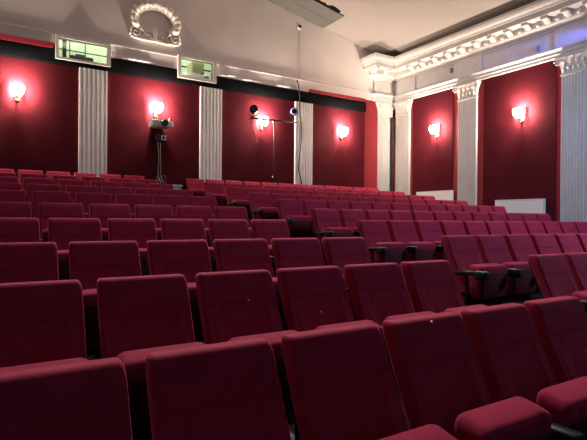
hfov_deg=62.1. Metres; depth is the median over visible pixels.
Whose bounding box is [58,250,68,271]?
seat cushion
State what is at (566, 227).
seat
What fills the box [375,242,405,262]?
seat cushion
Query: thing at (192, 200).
seat
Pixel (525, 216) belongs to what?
seat
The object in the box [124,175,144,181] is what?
seat
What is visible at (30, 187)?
seat
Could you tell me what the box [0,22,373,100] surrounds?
trim
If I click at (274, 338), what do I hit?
seat cushion
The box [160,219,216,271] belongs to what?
seat
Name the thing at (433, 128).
wall lamp
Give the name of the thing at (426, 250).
seat cushion
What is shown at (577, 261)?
seat
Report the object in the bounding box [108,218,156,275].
seat
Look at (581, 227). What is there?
seat
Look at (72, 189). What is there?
seat
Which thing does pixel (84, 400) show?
seat
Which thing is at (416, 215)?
seat
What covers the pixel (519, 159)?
wall panel
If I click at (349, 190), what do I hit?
seat
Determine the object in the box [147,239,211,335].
seat
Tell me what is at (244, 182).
seat
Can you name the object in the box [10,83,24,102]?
wall lamp
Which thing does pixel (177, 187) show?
desk
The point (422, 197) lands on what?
seat
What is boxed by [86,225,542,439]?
floor
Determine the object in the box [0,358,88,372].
seat cushion
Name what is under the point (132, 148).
wall panel
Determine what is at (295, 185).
seat
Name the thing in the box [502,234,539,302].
seat
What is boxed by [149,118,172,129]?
projector
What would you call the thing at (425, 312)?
seat cushion
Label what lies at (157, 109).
wall lamp
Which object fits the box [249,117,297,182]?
stand
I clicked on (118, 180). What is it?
seat
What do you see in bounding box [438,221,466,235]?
seat
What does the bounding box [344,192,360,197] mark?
seat
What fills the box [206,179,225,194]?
seat
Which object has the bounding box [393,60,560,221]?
wall
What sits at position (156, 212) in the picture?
seat
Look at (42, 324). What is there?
seat
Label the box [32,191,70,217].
seat
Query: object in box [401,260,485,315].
seat
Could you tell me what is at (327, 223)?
seat
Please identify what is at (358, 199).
seat
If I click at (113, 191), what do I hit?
seat
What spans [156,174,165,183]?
coiled cable
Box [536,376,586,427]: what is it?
seat cushion
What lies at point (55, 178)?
seat
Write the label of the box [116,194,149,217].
seat
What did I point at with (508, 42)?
trim
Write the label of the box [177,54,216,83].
window
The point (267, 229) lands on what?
seat
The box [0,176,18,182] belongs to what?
seat
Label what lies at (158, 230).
seat cushion
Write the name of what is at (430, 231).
seat
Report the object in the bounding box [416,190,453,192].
grille
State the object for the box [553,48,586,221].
fluted pilaster
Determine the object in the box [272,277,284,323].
seat cushion
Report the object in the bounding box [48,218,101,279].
seat
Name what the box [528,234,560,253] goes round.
seat
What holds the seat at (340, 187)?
on the floor
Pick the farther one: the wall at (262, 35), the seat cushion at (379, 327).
the wall at (262, 35)
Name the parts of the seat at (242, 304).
backrest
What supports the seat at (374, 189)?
on the floor
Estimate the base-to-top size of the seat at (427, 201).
1.000 m
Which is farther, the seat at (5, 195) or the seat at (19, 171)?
the seat at (19, 171)
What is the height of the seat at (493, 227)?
1.000 m
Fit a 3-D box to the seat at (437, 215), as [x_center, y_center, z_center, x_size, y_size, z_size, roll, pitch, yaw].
[2.920,0.335,9.022,0.547,1.000,0.674,0,0,-32]
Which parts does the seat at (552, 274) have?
backrest, arm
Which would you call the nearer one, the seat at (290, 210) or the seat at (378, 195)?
the seat at (290, 210)
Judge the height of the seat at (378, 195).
1.000 m
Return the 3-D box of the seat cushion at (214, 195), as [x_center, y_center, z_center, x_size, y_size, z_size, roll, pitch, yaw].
[-1.708,-0.410,11.289,0.452,0.360,0.165,0,5,-32]
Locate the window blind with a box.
[62,40,66,56]
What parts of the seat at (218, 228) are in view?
backrest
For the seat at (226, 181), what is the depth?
13.05 m
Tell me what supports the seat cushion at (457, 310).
on the seat at (431, 285)
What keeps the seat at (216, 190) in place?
on the floor
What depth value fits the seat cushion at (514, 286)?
5.42 m
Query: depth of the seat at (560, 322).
2.80 m
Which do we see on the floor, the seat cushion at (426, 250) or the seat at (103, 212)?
the seat at (103, 212)
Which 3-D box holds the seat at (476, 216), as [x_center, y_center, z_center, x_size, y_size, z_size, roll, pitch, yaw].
[3.848,0.341,9.595,0.547,1.000,0.674,0,0,-32]
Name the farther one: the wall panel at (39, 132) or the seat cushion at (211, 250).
the wall panel at (39, 132)
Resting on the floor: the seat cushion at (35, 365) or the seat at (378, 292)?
the seat at (378, 292)
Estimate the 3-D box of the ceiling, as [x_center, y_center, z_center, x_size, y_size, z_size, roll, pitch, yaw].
[0.747,-6.237,5.821,16.520,1.788,16.200,0,0,-32]
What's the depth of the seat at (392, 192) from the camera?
14.72 m
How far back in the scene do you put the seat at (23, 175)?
9.55 m
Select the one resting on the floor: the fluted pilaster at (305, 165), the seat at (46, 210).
the seat at (46, 210)
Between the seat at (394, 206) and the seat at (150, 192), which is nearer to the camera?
the seat at (150, 192)
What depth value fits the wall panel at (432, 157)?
15.21 m
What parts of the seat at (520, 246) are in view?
backrest, leg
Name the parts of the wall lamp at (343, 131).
lamp shade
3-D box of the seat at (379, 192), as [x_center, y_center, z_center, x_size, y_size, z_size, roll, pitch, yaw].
[2.810,-0.360,14.239,0.547,1.000,0.674,0,0,-32]
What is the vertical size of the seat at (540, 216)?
1.000 m
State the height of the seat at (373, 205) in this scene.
1.000 m
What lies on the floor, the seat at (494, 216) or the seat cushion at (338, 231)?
the seat at (494, 216)
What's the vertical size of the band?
0.351 m
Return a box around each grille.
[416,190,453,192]
[495,199,542,200]
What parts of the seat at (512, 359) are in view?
backrest, arm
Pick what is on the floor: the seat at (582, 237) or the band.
the seat at (582, 237)
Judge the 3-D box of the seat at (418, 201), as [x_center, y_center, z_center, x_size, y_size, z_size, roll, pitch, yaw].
[3.134,-0.017,11.790,0.547,1.000,0.674,0,0,-32]
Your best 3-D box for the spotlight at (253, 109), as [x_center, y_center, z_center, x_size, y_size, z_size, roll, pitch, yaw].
[-1.103,-3.004,13.483,0.251,0.310,0.328,0,0,-3]
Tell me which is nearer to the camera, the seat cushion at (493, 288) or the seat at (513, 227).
the seat cushion at (493, 288)
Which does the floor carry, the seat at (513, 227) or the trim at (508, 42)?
the seat at (513, 227)
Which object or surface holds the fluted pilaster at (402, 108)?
attached to the wall at (481, 88)
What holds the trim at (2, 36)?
attached to the wall at (262, 35)
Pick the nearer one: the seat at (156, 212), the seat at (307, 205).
the seat at (156, 212)
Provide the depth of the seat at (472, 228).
7.91 m
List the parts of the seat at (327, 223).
backrest, arm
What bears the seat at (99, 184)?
on the floor
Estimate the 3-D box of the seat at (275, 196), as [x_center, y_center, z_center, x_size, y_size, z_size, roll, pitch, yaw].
[-0.111,-0.039,9.784,0.547,1.000,0.674,0,0,-32]
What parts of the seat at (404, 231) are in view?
backrest, arm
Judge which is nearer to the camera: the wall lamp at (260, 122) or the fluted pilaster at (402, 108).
the wall lamp at (260, 122)
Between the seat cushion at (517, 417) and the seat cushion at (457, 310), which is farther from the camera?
the seat cushion at (457, 310)
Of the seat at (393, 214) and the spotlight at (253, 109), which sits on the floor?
the seat at (393, 214)
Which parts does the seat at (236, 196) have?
backrest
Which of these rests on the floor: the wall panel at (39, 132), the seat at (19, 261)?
the seat at (19, 261)
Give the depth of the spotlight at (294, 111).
14.04 m
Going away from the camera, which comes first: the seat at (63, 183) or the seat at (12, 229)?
the seat at (12, 229)
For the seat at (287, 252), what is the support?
on the floor
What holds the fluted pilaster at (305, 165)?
attached to the wall at (262, 35)
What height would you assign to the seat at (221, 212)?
1.000 m
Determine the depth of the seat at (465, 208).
11.29 m
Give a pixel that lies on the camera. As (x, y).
(158, 137)
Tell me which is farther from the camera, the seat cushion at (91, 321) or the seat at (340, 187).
the seat at (340, 187)
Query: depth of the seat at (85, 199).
6.97 m
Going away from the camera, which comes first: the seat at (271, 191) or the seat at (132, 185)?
the seat at (132, 185)
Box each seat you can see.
[0,169,13,172]
[0,172,15,176]
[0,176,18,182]
[0,183,21,190]
[0,190,25,201]
[0,202,31,217]
[0,217,39,242]
[0,242,58,282]
[0,279,88,372]
[0,357,131,439]
[18,170,42,182]
[20,173,47,190]
[23,178,53,201]
[27,184,60,217]
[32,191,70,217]
[39,202,83,241]
[47,171,69,178]
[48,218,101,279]
[52,175,77,184]
[58,179,86,191]
[66,185,97,202]
[69,241,141,349]
[74,172,95,179]
[76,192,111,217]
[81,176,105,185]
[89,204,130,240]
[90,181,116,192]
[96,274,205,436]
[99,174,120,180]
[102,187,131,203]
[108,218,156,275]
[109,178,131,186]
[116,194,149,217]
[121,182,145,193]
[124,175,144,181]
[135,179,157,187]
[135,188,162,204]
[135,205,172,239]
[145,338,290,439]
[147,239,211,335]
[149,183,173,194]
[153,195,184,218]
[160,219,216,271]
[166,189,192,205]
[176,205,212,246]
[186,178,204,196]
[187,196,216,218]
[196,269,297,402]
[203,182,227,206]
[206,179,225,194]
[208,219,250,271]
[213,239,285,324]
[214,206,252,238]
[225,180,241,183]
[225,183,248,199]
[225,187,252,218]
[243,181,259,186]
[245,184,262,224]
[247,188,273,218]
[248,192,279,218]
[251,219,289,276]
[261,182,276,187]
[264,185,281,192]
[269,189,288,200]
[271,238,346,330]
[272,193,303,214]
[276,199,312,237]
[277,266,384,439]
[278,183,293,188]
[281,323,456,439]
[282,186,299,192]
[289,190,307,198]
[294,184,308,188]
[295,194,315,215]
[300,187,316,194]
[301,200,325,237]
[308,190,326,199]
[309,185,323,189]
[311,208,352,257]
[316,195,336,208]
[317,188,332,193]
[322,237,371,315]
[324,186,338,189]
[326,201,348,221]
[327,191,343,198]
[333,189,347,192]
[337,196,355,202]
[338,209,365,236]
[339,186,351,191]
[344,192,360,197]
[344,262,433,375]
[348,189,363,193]
[348,201,370,211]
[353,187,365,189]
[356,197,374,202]
[356,220,405,267]
[361,193,376,197]
[363,190,377,193]
[364,210,389,221]
[366,188,378,191]
[369,202,390,211]
[374,197,391,203]
[377,194,392,198]
[378,191,391,193]
[382,312,551,439]
[386,220,435,261]
[388,210,412,221]
[390,203,410,210]
[391,191,404,194]
[391,198,408,203]
[392,194,407,198]
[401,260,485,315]
[407,195,421,198]
[408,199,424,203]
[409,203,428,210]
[410,211,433,220]
[413,220,447,260]
[421,196,435,199]
[424,199,439,204]
[427,204,445,210]
[431,211,453,220]
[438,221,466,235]
[439,200,454,204]
[441,235,506,305]
[444,204,461,211]
[451,212,472,220]
[454,201,467,204]
[460,205,477,211]
[461,221,488,235]
[461,303,586,439]
[469,212,489,220]
[473,235,535,304]
[476,205,492,211]
[483,221,508,234]
[487,212,506,220]
[490,206,506,212]
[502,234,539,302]
[503,221,527,234]
[504,213,522,220]
[520,213,537,220]
[522,221,545,233]
[523,296,586,383]
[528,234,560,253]
[528,254,586,312]
[534,213,551,220]
[540,221,562,233]
[553,234,583,252]
[557,221,577,233]
[561,252,586,290]
[573,222,586,232]
[574,233,586,251]
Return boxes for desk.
[173,185,181,189]
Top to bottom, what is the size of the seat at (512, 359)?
1.000 m
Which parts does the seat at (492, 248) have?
backrest, leg, arm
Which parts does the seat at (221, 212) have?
backrest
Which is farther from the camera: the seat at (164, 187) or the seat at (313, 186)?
the seat at (313, 186)
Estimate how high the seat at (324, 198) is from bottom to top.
1.000 m
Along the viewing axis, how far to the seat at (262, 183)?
13.59 m
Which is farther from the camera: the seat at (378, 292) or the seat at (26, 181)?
the seat at (26, 181)
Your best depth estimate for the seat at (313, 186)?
14.45 m
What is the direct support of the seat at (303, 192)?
on the floor
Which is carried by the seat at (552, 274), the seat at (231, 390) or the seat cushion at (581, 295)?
the seat cushion at (581, 295)
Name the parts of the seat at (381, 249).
backrest, arm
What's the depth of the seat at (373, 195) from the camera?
12.64 m
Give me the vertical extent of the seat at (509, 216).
1.000 m
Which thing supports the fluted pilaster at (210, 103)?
attached to the wall at (262, 35)
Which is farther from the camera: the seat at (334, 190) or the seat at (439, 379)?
the seat at (334, 190)
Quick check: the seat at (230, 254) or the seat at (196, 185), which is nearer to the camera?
the seat at (230, 254)
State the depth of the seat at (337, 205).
9.28 m
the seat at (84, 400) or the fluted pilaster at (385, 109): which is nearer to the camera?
the seat at (84, 400)
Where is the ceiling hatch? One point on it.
(317, 12)
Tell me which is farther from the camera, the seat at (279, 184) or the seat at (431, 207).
the seat at (279, 184)
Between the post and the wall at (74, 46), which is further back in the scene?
the post
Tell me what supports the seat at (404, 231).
on the floor
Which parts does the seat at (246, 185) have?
backrest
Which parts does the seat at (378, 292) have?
backrest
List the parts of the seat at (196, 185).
backrest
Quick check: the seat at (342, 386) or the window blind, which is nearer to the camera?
the seat at (342, 386)
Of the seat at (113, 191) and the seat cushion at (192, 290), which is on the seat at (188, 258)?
the seat cushion at (192, 290)
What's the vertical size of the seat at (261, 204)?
1.000 m
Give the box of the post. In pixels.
[391,117,394,191]
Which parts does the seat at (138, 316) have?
backrest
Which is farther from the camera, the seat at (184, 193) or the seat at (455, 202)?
the seat at (455, 202)
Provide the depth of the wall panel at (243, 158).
13.98 m
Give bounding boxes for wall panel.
[0,55,77,176]
[107,72,198,184]
[221,90,293,185]
[312,104,364,188]
[412,89,453,194]
[483,60,556,220]
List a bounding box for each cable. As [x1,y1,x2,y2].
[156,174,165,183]
[157,142,162,182]
[296,80,301,183]
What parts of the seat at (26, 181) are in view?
backrest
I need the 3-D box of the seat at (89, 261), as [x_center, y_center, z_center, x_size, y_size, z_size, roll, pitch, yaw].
[-1.277,0.657,3.316,0.547,1.000,0.674,0,0,-32]
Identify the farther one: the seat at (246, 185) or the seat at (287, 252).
the seat at (246, 185)
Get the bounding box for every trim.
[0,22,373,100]
[0,33,365,101]
[361,0,586,102]
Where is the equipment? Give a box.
[70,54,92,61]
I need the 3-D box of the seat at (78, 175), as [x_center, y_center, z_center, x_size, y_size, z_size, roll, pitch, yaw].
[-4.663,-0.574,10.900,0.547,1.000,0.674,0,0,-32]
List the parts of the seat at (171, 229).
backrest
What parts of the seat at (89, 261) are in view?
backrest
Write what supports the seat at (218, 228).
on the floor
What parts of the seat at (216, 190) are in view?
backrest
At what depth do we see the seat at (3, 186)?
7.43 m
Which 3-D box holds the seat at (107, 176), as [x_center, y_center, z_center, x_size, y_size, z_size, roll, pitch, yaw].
[-4.195,-0.571,11.189,0.547,1.000,0.674,0,0,-32]
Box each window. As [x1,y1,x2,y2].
[55,34,110,66]
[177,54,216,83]
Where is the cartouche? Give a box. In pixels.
[128,0,180,46]
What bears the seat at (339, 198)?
on the floor
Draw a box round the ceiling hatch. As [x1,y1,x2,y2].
[269,0,343,27]
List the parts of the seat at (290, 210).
backrest, arm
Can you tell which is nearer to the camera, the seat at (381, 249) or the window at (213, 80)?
the seat at (381, 249)
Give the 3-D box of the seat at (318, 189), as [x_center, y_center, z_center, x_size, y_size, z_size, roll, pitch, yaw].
[0.963,-0.373,13.097,0.547,1.000,0.674,0,0,-32]
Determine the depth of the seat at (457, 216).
9.46 m
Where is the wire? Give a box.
[299,34,299,76]
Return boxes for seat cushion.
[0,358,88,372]
[42,228,48,241]
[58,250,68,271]
[82,289,99,347]
[101,228,107,235]
[117,342,205,385]
[139,248,147,257]
[156,228,161,235]
[187,282,199,334]
[192,189,204,195]
[208,247,216,271]
[210,194,225,197]
[228,330,297,358]
[233,200,252,216]
[258,207,277,218]
[268,245,276,276]
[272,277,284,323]
[287,215,312,236]
[315,320,383,339]
[325,227,352,236]
[348,293,354,314]
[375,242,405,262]
[379,424,456,439]
[384,311,433,375]
[406,241,435,261]
[433,241,441,259]
[444,304,485,315]
[454,396,551,439]
[470,263,506,299]
[502,261,530,295]
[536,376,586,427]
[572,290,586,312]
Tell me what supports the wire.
hanging from the wall hook
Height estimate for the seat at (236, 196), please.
1.000 m
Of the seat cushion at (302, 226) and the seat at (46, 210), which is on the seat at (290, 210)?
the seat cushion at (302, 226)
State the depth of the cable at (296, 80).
14.66 m
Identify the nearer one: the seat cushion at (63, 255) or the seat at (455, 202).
the seat cushion at (63, 255)
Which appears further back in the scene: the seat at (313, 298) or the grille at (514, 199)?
the grille at (514, 199)
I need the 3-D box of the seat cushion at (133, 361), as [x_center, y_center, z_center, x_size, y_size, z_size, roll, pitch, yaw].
[-0.613,0.799,2.324,0.452,0.360,0.165,0,10,-32]
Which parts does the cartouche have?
moulding, frame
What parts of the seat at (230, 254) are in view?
backrest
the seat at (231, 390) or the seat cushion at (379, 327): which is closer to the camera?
the seat at (231, 390)
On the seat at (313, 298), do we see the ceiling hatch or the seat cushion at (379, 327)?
the seat cushion at (379, 327)
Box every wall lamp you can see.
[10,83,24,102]
[151,102,162,118]
[259,116,268,130]
[339,127,347,139]
[429,125,438,137]
[513,107,524,122]
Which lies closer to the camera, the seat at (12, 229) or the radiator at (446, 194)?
the seat at (12, 229)
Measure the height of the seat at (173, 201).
1.000 m
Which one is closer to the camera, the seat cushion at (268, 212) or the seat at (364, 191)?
the seat cushion at (268, 212)
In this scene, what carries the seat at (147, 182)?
on the floor
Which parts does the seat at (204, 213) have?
backrest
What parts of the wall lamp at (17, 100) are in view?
lamp shade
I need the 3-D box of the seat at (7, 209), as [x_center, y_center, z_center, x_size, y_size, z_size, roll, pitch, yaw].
[-3.134,0.294,5.280,0.547,1.000,0.674,0,0,-32]
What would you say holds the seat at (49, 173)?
on the floor
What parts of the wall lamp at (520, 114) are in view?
lamp shade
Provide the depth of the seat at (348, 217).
7.98 m
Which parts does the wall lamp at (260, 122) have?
lamp shade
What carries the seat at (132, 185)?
on the floor
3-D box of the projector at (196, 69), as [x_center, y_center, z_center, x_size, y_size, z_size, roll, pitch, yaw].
[-2.670,-3.667,13.622,0.500,1.420,0.510,0,0,-32]
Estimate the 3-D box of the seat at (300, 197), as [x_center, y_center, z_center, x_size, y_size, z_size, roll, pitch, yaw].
[0.353,-0.036,10.070,0.547,1.000,0.674,0,0,-32]
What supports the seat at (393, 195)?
on the floor
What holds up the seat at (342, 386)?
on the floor
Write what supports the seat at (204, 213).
on the floor
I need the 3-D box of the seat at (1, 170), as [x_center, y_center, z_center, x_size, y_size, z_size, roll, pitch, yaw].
[-6.066,-0.583,10.032,0.547,1.000,0.674,0,0,-32]
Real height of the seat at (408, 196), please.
1.000 m
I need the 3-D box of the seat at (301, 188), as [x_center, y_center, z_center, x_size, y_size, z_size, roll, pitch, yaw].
[0.501,-0.376,12.811,0.547,1.000,0.674,0,0,-32]
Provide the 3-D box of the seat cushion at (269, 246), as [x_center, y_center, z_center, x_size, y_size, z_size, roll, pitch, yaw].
[-0.097,0.473,5.662,0.452,0.360,0.165,0,4,-32]
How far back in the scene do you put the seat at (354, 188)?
15.30 m
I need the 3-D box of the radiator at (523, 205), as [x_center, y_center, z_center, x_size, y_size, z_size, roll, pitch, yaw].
[5.873,-0.123,12.616,0.128,0.820,1.410,0,0,-32]
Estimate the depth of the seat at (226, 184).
11.83 m
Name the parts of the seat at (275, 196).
backrest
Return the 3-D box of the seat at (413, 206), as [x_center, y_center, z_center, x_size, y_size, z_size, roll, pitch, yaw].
[2.791,0.146,10.270,0.547,1.000,0.674,0,0,-32]
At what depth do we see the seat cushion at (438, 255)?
6.95 m
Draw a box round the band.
[0,39,365,112]
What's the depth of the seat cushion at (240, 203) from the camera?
10.30 m
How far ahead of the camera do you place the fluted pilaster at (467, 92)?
14.03 m
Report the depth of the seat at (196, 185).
12.38 m
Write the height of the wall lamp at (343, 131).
0.370 m
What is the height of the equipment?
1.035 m
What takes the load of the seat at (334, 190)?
on the floor
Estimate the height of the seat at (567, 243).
1.000 m
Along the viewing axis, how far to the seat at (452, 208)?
11.00 m
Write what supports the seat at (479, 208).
on the floor
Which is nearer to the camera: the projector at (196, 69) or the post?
the projector at (196, 69)
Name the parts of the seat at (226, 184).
backrest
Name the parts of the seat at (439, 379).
backrest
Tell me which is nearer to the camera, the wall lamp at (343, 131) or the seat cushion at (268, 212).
the seat cushion at (268, 212)
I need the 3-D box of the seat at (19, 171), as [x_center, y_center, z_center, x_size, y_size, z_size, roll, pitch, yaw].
[-5.598,-0.580,10.322,0.547,1.000,0.674,0,0,-32]
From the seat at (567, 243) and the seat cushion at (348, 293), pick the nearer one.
the seat cushion at (348, 293)
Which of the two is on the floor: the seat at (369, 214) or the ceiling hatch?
the seat at (369, 214)
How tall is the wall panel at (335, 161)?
3.523 m
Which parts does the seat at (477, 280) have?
backrest, leg, armrest, arm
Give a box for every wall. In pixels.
[0,0,377,187]
[59,39,210,78]
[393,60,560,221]
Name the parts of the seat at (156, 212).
backrest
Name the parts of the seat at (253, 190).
backrest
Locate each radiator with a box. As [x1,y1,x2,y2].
[416,190,453,200]
[495,199,545,213]
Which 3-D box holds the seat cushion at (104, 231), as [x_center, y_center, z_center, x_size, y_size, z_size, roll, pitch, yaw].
[-2.096,0.283,5.761,0.452,0.360,0.165,0,6,-32]
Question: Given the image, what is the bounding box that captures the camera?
[155,134,166,141]
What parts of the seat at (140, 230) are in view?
backrest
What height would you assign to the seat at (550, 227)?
1.000 m
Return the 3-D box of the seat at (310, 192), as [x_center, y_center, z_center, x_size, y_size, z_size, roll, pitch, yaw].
[0.684,-0.210,11.610,0.547,1.000,0.674,0,0,-32]
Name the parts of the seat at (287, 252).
backrest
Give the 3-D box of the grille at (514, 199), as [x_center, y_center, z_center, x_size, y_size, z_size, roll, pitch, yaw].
[5.854,-0.524,12.631,0.108,0.020,1.360,0,0,-32]
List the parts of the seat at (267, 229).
backrest, arm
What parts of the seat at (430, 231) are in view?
backrest, arm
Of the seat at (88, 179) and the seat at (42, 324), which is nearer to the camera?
the seat at (42, 324)
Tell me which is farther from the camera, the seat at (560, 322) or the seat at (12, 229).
the seat at (12, 229)
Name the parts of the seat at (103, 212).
backrest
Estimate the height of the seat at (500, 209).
1.000 m
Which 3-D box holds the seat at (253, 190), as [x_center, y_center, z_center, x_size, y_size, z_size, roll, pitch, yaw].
[-0.707,-0.220,10.751,0.547,1.000,0.674,0,0,-32]
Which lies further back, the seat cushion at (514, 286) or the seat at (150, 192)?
the seat at (150, 192)
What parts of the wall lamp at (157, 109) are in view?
lamp shade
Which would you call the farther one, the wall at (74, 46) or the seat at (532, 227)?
the wall at (74, 46)
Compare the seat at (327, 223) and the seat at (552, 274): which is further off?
the seat at (327, 223)
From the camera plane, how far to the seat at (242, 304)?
2.83 m
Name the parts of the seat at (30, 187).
backrest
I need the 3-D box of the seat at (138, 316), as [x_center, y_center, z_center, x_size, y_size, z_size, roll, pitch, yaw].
[-0.720,0.812,2.429,0.547,1.000,0.674,0,0,-32]
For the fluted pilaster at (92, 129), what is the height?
3.523 m
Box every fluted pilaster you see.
[78,67,107,176]
[199,86,221,181]
[294,101,312,184]
[376,101,394,190]
[393,99,412,194]
[452,79,480,205]
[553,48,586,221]
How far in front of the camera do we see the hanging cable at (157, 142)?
12.48 m
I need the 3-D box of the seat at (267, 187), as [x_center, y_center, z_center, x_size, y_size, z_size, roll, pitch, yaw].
[-0.423,-0.382,12.240,0.547,1.000,0.674,0,0,-32]
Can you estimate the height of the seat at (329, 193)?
1.000 m
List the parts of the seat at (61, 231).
backrest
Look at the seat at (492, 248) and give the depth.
5.53 m
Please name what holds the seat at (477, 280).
on the floor
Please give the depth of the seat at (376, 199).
11.39 m
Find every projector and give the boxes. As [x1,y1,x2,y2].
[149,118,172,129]
[187,61,208,78]
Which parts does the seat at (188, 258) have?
backrest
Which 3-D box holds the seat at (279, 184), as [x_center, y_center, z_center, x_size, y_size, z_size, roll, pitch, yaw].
[-0.122,-0.543,13.707,0.547,1.000,0.674,0,0,-32]
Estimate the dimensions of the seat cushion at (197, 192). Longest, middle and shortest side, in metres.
0.452 x 0.360 x 0.165 m
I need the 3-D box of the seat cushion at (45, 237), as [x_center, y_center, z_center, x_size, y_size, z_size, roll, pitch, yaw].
[-2.566,0.279,5.474,0.452,0.360,0.165,0,5,-32]
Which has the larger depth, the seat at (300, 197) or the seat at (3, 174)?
the seat at (300, 197)
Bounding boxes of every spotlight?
[249,105,257,116]
[290,107,297,120]
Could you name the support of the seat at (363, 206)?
on the floor
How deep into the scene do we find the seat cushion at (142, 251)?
4.72 m
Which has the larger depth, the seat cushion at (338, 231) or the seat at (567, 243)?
the seat cushion at (338, 231)
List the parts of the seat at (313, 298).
leg, backrest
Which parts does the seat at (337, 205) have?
backrest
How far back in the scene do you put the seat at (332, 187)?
14.75 m
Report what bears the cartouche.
attached to the wall at (262, 35)
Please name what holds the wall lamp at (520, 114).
attached to the wall panel at (519, 159)
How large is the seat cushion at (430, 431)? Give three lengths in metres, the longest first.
0.452 x 0.360 x 0.165 m
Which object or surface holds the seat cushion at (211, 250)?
on the seat at (171, 229)
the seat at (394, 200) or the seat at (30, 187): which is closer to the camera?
the seat at (30, 187)
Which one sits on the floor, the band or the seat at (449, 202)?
the seat at (449, 202)
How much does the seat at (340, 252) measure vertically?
1.000 m
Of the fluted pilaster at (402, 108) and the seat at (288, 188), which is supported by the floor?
the seat at (288, 188)
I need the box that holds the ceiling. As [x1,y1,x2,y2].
[320,0,536,56]
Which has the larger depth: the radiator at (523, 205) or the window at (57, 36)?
the radiator at (523, 205)
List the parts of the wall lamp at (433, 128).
lamp shade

